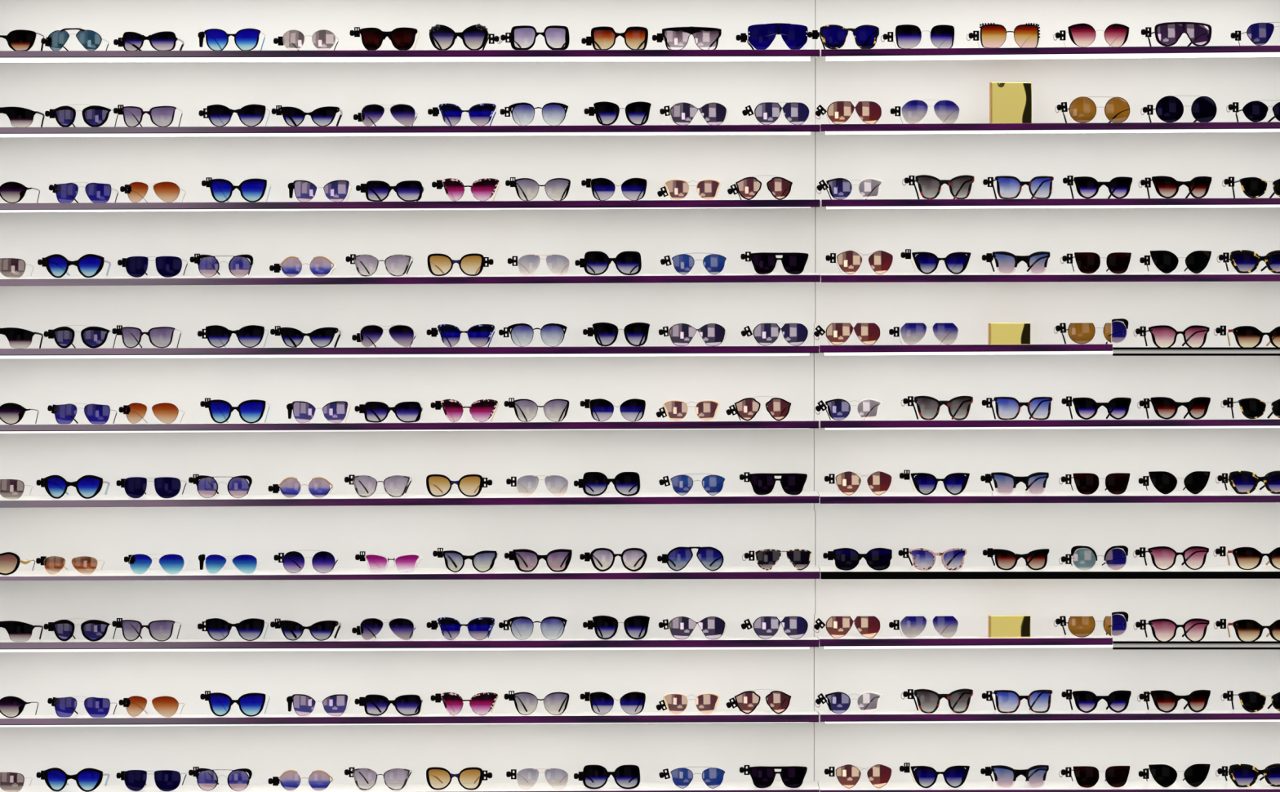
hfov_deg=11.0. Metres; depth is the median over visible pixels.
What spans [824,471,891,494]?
sunglasses
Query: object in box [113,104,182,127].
sunglasses
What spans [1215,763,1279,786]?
sunglasses
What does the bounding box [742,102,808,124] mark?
sunglasses
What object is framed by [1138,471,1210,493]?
sunglasses
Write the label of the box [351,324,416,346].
sunglasses
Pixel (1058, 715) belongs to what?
display shelf
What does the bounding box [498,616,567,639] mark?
sunglasses
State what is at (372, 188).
sunglasses
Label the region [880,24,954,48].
sunglasses
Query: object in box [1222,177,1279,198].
sunglasses
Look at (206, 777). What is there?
sunglasses
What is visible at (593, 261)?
sunglasses
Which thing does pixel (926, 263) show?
sunglasses
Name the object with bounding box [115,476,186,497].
sunglasses
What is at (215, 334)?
sunglasses
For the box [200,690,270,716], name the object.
sunglasses
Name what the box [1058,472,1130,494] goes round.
sunglasses
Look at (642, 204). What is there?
display shelf
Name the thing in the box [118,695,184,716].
sunglasses
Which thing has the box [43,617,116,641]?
sunglasses
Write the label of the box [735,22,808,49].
sunglasses
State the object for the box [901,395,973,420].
sunglasses
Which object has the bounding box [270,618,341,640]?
sunglasses
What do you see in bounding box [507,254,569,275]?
sunglasses
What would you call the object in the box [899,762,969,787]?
sunglasses
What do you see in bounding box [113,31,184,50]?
sunglasses
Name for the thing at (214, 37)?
sunglasses
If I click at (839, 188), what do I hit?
sunglasses
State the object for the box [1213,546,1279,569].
sunglasses
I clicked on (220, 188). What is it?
sunglasses
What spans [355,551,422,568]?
sunglasses
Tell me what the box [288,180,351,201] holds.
sunglasses
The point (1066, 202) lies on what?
display shelf
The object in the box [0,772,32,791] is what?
sunglasses
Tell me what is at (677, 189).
sunglasses
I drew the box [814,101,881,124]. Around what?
sunglasses
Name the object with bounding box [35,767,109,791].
sunglasses
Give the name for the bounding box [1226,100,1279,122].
sunglasses
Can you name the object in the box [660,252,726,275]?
sunglasses
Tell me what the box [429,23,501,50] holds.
sunglasses
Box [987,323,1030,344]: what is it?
block
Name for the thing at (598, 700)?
sunglasses
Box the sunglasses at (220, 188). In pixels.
[201,177,271,202]
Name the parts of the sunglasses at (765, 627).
tag knob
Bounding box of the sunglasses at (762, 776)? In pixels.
[739,764,807,787]
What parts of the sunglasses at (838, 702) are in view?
tag knob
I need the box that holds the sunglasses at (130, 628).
[111,617,181,640]
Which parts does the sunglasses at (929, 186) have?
tag knob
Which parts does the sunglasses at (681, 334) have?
tag knob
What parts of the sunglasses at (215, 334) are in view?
tag knob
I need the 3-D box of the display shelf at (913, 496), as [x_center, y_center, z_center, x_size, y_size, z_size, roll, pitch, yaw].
[0.886,0.213,14.085,1.016,0.026,0.170,0,0,0]
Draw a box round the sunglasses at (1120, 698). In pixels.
[1061,688,1131,712]
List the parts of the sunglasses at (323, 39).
tag knob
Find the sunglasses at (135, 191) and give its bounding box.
[120,182,186,202]
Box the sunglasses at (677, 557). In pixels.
[657,546,723,570]
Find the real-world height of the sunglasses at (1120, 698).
0.049 m
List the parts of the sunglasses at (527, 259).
tag knob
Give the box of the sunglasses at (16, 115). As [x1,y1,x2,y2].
[0,106,44,127]
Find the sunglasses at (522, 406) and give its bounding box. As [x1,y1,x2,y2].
[504,397,568,422]
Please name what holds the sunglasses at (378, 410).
on the display shelf at (587, 425)
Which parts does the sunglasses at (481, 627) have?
tag knob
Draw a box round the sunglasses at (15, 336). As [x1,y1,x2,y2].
[0,327,43,348]
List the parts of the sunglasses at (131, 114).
tag knob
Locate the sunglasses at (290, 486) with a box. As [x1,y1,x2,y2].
[267,476,335,497]
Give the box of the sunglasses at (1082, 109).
[1054,96,1129,123]
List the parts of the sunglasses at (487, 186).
tag knob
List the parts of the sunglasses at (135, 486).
tag knob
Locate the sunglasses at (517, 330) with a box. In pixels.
[498,323,567,346]
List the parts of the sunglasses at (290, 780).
tag knob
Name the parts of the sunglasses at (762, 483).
tag knob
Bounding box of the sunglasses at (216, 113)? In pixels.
[198,104,270,126]
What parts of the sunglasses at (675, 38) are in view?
tag knob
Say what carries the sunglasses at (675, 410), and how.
on the display shelf at (587, 425)
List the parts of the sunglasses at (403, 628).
tag knob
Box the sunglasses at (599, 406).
[580,398,645,421]
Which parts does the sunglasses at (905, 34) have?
tag knob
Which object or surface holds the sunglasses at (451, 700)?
on the display shelf at (649, 717)
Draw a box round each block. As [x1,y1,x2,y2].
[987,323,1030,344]
[987,615,1030,637]
[989,82,1031,123]
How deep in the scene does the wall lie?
14.17 m
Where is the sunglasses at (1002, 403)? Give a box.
[982,396,1052,419]
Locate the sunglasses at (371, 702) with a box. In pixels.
[354,693,422,715]
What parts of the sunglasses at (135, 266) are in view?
tag knob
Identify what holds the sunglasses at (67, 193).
on the display shelf at (642, 204)
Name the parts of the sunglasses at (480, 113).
tag knob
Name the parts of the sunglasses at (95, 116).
tag knob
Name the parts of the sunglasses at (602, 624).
tag knob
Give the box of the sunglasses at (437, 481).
[426,474,492,496]
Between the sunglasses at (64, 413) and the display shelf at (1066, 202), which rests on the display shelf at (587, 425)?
the sunglasses at (64, 413)
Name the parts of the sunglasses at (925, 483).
tag knob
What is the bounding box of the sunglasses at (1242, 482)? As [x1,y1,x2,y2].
[1215,470,1279,493]
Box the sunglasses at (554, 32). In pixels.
[498,25,569,49]
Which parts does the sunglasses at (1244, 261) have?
tag knob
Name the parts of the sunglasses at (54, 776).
tag knob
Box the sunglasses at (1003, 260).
[982,251,1049,271]
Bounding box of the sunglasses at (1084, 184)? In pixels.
[1062,175,1132,198]
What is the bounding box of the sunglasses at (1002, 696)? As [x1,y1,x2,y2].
[982,689,1052,712]
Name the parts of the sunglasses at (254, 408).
tag knob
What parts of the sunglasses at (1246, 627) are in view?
tag knob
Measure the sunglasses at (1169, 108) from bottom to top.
0.057 m
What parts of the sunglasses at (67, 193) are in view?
tag knob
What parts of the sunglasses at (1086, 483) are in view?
tag knob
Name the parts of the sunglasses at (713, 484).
tag knob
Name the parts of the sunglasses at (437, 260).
tag knob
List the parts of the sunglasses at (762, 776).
tag knob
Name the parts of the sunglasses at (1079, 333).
tag knob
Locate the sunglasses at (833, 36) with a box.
[807,24,879,49]
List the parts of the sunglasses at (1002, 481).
tag knob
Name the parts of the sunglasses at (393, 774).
tag knob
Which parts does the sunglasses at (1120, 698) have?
tag knob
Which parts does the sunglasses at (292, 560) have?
tag knob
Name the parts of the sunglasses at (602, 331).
tag knob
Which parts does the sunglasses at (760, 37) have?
tag knob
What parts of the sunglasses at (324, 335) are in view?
tag knob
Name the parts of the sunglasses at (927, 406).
tag knob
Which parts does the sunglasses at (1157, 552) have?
tag knob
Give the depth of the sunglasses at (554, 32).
14.03 m
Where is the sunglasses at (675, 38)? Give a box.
[652,26,721,49]
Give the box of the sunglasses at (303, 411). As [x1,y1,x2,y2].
[286,400,351,422]
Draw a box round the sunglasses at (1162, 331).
[1133,324,1209,346]
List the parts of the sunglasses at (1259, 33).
tag knob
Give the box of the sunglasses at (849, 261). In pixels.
[825,250,893,274]
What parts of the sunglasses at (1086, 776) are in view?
tag knob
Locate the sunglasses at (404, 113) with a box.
[353,103,417,126]
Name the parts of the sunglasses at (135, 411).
tag knob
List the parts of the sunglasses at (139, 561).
tag knob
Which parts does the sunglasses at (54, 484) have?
tag knob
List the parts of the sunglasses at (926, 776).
tag knob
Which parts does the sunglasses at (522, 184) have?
tag knob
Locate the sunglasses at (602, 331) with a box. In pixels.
[582,322,649,346]
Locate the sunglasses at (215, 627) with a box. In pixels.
[197,617,268,640]
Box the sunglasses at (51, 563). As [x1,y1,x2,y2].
[35,555,104,574]
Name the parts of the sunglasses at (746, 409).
tag knob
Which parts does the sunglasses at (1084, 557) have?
tag knob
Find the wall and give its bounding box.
[0,0,1279,785]
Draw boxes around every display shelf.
[0,49,819,62]
[0,124,820,137]
[0,200,819,212]
[0,272,820,285]
[0,346,818,358]
[0,420,818,433]
[0,490,819,507]
[0,565,820,580]
[0,636,818,652]
[0,710,818,726]
[0,780,819,791]
[817,343,1112,355]
[817,490,1279,503]
[817,635,1112,648]
[817,709,1279,723]
[817,780,1279,791]
[818,45,1279,61]
[818,271,1279,282]
[818,418,1279,429]
[818,564,1279,578]
[819,198,1279,208]
[820,121,1279,134]
[1106,346,1279,355]
[1112,640,1279,648]
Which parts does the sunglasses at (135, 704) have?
tag knob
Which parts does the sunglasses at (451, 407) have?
tag knob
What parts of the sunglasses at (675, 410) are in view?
tag knob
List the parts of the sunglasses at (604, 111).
tag knob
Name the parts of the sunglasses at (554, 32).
tag knob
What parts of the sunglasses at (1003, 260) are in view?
tag knob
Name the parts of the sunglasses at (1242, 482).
tag knob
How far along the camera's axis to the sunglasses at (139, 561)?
14.03 m
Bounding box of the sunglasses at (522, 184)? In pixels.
[505,177,570,200]
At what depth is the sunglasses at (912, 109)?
14.03 m
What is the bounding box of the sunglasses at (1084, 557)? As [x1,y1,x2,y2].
[1058,545,1128,569]
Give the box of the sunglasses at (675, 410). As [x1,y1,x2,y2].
[656,400,719,421]
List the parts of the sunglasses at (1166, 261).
tag knob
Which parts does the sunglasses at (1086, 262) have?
tag knob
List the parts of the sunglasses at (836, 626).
tag knob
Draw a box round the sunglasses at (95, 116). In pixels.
[44,104,118,127]
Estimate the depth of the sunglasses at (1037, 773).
14.03 m
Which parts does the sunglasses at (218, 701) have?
tag knob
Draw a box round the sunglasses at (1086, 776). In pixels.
[1058,765,1129,787]
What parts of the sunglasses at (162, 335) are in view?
tag knob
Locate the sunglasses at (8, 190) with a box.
[0,182,39,203]
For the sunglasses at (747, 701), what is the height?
0.052 m
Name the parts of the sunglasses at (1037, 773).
tag knob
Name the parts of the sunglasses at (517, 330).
tag knob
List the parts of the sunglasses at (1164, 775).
tag knob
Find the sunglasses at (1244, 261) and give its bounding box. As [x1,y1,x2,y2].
[1217,249,1279,273]
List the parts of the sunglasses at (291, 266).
tag knob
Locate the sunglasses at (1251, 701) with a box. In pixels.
[1220,690,1279,711]
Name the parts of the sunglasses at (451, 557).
tag knob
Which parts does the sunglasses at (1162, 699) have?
tag knob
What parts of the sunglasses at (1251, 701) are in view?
tag knob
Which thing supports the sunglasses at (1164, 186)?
on the display shelf at (1066, 202)
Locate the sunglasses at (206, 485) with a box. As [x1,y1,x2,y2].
[188,474,252,497]
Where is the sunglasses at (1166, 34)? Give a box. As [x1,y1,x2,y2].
[1141,22,1211,46]
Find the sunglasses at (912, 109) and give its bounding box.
[890,99,959,124]
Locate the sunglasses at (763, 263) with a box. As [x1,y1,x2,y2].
[740,251,808,274]
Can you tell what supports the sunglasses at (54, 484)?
on the display shelf at (775, 496)
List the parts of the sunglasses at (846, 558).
tag knob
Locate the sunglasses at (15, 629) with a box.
[0,620,43,641]
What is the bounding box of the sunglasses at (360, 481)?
[344,474,412,497]
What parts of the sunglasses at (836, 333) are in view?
tag knob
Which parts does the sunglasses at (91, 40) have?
tag knob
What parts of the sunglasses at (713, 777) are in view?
tag knob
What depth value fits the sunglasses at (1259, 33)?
14.02 m
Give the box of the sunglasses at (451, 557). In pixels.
[432,547,497,572]
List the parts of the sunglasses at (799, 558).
tag knob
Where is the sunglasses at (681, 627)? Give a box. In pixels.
[658,616,725,639]
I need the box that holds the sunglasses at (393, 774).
[344,767,412,790]
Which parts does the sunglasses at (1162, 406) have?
tag knob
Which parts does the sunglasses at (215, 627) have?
tag knob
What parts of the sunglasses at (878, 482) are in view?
tag knob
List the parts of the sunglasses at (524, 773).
tag knob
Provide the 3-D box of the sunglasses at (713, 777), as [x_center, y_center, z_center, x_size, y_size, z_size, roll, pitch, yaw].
[0.108,0.803,14.088,0.139,0.047,0.120,0,0,-2]
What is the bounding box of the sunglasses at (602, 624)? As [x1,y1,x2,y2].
[582,615,649,639]
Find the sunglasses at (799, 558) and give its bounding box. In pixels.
[742,548,811,569]
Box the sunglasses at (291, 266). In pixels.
[269,256,336,276]
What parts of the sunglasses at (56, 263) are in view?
tag knob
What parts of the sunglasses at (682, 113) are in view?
tag knob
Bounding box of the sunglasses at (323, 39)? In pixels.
[273,29,338,50]
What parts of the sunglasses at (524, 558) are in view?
tag knob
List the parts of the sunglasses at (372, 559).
tag knob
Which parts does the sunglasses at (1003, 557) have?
tag knob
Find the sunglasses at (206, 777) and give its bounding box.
[188,766,252,791]
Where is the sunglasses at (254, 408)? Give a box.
[200,398,270,423]
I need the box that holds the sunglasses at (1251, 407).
[1220,397,1279,418]
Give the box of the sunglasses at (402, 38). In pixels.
[349,26,419,50]
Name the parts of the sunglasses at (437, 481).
tag knob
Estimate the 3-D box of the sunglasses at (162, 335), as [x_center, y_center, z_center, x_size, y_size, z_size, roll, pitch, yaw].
[-1.038,-0.125,14.089,0.138,0.048,0.121,0,0,9]
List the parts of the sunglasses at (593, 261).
tag knob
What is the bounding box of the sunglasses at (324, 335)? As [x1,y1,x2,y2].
[270,325,341,347]
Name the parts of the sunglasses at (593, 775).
tag knob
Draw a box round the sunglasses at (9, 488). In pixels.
[0,479,32,498]
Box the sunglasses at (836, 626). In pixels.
[813,615,879,638]
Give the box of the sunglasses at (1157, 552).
[1133,546,1208,569]
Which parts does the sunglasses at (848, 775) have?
tag knob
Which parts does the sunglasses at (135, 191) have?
tag knob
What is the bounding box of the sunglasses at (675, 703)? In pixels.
[656,693,719,714]
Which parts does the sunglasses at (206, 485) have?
tag knob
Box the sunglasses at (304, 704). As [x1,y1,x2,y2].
[286,693,351,715]
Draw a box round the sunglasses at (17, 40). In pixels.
[0,30,44,50]
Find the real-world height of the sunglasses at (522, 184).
0.050 m
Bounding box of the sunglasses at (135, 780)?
[115,769,186,791]
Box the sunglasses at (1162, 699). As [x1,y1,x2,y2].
[1137,689,1210,712]
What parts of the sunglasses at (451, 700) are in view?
tag knob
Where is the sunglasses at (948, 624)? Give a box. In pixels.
[888,615,958,637]
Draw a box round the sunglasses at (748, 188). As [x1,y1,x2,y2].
[727,175,792,199]
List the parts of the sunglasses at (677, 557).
tag knob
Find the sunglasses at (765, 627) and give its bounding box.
[741,615,808,639]
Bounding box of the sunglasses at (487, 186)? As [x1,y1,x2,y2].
[431,177,500,201]
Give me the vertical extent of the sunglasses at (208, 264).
0.050 m
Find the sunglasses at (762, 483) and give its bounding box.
[739,471,807,494]
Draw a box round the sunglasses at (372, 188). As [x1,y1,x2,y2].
[355,180,423,201]
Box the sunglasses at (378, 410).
[354,401,422,422]
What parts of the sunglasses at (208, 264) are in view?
tag knob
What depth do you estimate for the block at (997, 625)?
14.06 m
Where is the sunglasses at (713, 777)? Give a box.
[658,765,724,788]
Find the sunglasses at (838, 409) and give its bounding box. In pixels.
[814,398,881,420]
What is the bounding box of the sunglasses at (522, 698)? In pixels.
[504,690,568,715]
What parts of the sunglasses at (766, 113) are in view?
tag knob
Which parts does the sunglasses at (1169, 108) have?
tag knob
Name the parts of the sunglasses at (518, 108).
tag knob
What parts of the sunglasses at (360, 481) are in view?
tag knob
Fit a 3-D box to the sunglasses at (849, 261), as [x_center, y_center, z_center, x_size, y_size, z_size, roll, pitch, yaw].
[0.458,-0.281,14.087,0.142,0.050,0.120,0,0,-5]
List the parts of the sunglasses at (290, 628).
tag knob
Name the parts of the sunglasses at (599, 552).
tag knob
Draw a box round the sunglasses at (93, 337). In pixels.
[43,324,116,348]
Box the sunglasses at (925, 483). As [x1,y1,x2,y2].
[899,470,969,494]
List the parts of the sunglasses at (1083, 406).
tag knob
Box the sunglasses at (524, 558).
[504,548,572,571]
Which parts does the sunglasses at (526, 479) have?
tag knob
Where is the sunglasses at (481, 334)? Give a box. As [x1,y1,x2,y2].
[426,324,495,346]
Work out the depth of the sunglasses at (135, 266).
14.03 m
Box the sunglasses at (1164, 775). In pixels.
[1138,763,1210,786]
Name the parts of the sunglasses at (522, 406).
tag knob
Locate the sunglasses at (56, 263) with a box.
[37,253,111,277]
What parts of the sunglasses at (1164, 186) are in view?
tag knob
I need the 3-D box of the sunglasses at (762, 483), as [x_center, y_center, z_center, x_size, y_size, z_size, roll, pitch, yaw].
[0.278,0.184,14.088,0.143,0.048,0.122,0,0,-4]
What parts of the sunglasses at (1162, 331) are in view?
tag knob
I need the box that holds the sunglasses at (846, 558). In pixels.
[822,547,892,570]
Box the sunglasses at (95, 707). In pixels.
[47,695,117,717]
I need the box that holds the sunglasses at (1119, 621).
[1111,611,1128,635]
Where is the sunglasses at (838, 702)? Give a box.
[814,691,881,713]
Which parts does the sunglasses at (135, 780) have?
tag knob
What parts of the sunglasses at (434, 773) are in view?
tag knob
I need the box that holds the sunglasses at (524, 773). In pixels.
[506,768,568,789]
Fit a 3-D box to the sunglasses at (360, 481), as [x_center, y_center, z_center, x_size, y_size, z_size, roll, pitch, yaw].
[-0.550,0.190,14.089,0.140,0.047,0.121,0,0,4]
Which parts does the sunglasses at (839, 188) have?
tag knob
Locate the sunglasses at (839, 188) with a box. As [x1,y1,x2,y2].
[815,177,883,199]
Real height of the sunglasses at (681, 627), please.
0.048 m
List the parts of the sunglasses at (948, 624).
tag knob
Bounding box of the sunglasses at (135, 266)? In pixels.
[117,256,187,277]
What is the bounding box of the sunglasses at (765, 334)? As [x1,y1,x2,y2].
[741,322,808,346]
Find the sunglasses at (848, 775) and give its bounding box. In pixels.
[824,764,891,787]
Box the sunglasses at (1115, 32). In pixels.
[1053,23,1128,47]
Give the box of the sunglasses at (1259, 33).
[1231,22,1279,45]
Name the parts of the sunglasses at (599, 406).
tag knob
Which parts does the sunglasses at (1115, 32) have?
tag knob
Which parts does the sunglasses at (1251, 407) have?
tag knob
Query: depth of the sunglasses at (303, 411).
14.03 m
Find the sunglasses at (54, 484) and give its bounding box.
[35,475,109,498]
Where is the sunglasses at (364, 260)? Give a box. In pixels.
[345,253,413,276]
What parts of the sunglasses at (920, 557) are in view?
tag knob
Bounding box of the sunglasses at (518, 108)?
[500,102,568,125]
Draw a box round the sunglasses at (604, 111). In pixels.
[584,102,651,125]
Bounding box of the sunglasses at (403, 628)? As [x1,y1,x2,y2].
[351,617,416,639]
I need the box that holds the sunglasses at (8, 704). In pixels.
[0,695,38,717]
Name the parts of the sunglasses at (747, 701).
tag knob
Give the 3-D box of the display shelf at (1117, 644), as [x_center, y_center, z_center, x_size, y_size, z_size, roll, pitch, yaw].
[1.194,0.524,14.085,0.401,0.017,0.171,0,0,0]
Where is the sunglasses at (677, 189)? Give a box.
[657,178,720,199]
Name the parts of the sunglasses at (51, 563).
tag knob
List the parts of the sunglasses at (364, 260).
tag knob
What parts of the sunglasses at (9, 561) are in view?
trim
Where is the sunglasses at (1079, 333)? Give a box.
[1053,323,1111,343]
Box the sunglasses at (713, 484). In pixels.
[658,473,724,495]
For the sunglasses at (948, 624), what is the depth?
14.03 m
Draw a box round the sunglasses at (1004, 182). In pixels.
[982,175,1053,199]
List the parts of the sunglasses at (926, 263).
tag knob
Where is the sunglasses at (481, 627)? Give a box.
[426,617,495,639]
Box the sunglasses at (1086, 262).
[1060,252,1131,273]
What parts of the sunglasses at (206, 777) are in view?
tag knob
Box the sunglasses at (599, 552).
[579,547,647,571]
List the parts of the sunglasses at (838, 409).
tag knob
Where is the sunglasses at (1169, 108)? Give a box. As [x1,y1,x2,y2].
[1140,95,1217,122]
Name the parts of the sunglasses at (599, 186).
tag knob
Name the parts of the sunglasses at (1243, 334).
tag knob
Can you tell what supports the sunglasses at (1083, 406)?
on the display shelf at (1200, 423)
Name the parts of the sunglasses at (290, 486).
tag knob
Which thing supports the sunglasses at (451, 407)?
on the display shelf at (587, 425)
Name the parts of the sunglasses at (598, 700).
tag knob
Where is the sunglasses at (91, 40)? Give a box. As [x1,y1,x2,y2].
[40,28,108,50]
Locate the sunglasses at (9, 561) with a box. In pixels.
[0,551,35,574]
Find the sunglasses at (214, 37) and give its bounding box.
[197,28,265,50]
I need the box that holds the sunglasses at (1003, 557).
[982,547,1048,569]
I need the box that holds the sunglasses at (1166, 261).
[1139,250,1211,273]
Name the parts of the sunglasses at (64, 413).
tag knob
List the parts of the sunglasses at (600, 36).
tag knob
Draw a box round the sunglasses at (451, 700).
[430,692,498,715]
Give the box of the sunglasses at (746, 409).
[725,395,791,420]
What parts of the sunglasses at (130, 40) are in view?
tag knob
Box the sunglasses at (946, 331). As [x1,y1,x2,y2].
[888,323,958,344]
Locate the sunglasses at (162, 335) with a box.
[111,324,181,347]
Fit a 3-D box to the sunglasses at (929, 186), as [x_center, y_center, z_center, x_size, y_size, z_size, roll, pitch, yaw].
[0.623,-0.440,14.087,0.152,0.051,0.121,0,0,-7]
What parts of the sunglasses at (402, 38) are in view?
tag knob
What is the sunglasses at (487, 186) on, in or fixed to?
on the display shelf at (642, 204)
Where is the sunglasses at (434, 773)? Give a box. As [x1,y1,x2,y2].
[426,766,492,789]
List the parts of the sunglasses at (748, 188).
tag knob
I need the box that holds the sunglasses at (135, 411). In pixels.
[118,402,184,423]
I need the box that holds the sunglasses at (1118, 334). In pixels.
[1111,318,1128,342]
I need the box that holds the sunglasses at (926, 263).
[900,248,970,274]
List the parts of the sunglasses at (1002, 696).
tag knob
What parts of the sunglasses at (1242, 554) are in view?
tag knob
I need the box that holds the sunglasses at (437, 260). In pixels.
[426,253,493,275]
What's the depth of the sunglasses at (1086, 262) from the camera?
14.03 m
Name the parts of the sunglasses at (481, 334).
tag knob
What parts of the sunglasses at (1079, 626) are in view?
tag knob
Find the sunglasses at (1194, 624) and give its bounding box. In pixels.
[1133,617,1209,640]
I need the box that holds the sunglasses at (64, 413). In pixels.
[47,402,117,423]
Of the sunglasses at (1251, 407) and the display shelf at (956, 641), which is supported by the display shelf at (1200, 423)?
the sunglasses at (1251, 407)
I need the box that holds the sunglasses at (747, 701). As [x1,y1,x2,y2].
[725,688,791,713]
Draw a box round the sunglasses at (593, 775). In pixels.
[573,764,639,788]
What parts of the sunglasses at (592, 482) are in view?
tag knob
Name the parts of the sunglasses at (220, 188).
tag knob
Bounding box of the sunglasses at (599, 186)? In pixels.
[581,177,647,200]
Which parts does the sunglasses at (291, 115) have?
tag knob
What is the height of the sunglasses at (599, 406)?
0.048 m
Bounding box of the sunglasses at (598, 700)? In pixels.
[580,691,645,714]
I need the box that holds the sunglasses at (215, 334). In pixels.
[197,324,268,347]
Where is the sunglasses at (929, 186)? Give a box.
[902,174,974,199]
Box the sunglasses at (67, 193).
[48,182,118,203]
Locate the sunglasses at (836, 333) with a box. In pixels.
[813,323,879,345]
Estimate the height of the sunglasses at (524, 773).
0.045 m
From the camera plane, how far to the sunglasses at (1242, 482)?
14.03 m
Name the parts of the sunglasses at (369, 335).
tag knob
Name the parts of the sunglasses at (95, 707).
tag knob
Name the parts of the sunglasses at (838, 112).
tag knob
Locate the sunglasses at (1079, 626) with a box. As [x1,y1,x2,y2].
[1053,615,1111,636]
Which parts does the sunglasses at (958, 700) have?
tag knob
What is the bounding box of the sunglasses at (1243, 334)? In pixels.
[1213,325,1279,346]
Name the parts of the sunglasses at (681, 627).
tag knob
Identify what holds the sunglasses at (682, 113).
on the display shelf at (634, 130)
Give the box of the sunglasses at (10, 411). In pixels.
[0,402,38,424]
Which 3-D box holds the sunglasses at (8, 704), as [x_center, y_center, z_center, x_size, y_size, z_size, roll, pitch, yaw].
[-1.342,0.654,14.087,0.142,0.046,0.121,0,0,12]
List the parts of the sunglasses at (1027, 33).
tag knob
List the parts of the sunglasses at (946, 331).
tag knob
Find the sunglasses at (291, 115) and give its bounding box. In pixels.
[271,105,342,126]
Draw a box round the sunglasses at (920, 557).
[897,547,966,569]
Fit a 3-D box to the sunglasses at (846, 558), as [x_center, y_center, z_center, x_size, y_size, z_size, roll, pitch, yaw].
[0.454,0.343,14.088,0.145,0.047,0.121,0,0,-5]
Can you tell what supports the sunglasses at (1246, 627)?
on the display shelf at (1117, 644)
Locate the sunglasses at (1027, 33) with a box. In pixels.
[966,22,1039,48]
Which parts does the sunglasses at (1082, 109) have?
tag knob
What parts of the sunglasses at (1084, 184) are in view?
tag knob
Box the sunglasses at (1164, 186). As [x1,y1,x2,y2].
[1138,176,1211,198]
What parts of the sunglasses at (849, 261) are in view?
tag knob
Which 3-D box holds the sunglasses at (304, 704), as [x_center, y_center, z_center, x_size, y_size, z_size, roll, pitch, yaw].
[-0.676,0.651,14.089,0.131,0.046,0.120,0,0,5]
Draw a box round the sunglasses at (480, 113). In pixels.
[427,103,497,125]
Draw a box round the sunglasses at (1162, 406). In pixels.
[1137,396,1210,419]
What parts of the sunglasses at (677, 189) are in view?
tag knob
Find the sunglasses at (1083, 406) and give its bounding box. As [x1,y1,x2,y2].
[1061,396,1131,419]
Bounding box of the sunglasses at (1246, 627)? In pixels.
[1213,618,1279,640]
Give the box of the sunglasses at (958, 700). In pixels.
[901,688,973,713]
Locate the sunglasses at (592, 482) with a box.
[573,471,639,495]
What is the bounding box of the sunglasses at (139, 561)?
[124,553,190,573]
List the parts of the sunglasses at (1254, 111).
tag knob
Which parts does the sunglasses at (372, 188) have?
tag knob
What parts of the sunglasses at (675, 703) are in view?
tag knob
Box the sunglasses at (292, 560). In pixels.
[273,550,338,573]
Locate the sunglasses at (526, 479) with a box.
[506,475,568,496]
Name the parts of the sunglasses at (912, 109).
tag knob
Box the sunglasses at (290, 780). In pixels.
[267,769,335,790]
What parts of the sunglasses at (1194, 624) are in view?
tag knob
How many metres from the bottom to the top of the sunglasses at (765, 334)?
0.049 m
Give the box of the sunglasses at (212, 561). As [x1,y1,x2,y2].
[198,554,262,573]
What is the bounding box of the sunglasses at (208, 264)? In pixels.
[189,253,253,276]
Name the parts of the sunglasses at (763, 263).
tag knob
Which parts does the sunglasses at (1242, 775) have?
tag knob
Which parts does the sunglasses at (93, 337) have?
tag knob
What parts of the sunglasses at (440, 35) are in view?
tag knob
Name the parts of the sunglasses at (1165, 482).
tag knob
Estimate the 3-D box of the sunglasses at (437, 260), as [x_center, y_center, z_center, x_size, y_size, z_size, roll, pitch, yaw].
[-0.376,-0.276,14.088,0.139,0.047,0.121,0,0,3]
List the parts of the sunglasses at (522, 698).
tag knob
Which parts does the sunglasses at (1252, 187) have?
tag knob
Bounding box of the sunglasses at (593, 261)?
[574,251,641,275]
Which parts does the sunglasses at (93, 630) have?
tag knob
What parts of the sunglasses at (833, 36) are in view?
tag knob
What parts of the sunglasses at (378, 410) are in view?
tag knob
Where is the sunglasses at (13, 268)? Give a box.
[0,257,33,278]
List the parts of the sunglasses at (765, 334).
tag knob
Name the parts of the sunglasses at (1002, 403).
tag knob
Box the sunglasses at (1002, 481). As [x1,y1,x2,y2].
[980,471,1048,490]
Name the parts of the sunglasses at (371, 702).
tag knob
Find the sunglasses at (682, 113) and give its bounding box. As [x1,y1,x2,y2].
[659,102,727,124]
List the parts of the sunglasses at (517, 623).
tag knob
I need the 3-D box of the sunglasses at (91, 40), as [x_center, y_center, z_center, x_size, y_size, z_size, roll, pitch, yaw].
[-1.190,-0.750,14.089,0.134,0.049,0.121,0,0,10]
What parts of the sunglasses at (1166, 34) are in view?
tag knob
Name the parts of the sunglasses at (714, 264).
tag knob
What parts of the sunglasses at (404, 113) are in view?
tag knob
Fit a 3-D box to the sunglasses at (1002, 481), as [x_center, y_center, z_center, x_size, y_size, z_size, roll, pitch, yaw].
[0.783,0.184,14.087,0.144,0.048,0.121,0,0,-8]
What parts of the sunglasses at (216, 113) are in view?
tag knob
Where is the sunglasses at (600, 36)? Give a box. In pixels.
[581,26,648,49]
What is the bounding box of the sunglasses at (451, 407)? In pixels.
[430,399,498,422]
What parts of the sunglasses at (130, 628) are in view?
tag knob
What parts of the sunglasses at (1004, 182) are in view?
tag knob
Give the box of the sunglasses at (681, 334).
[658,323,725,346]

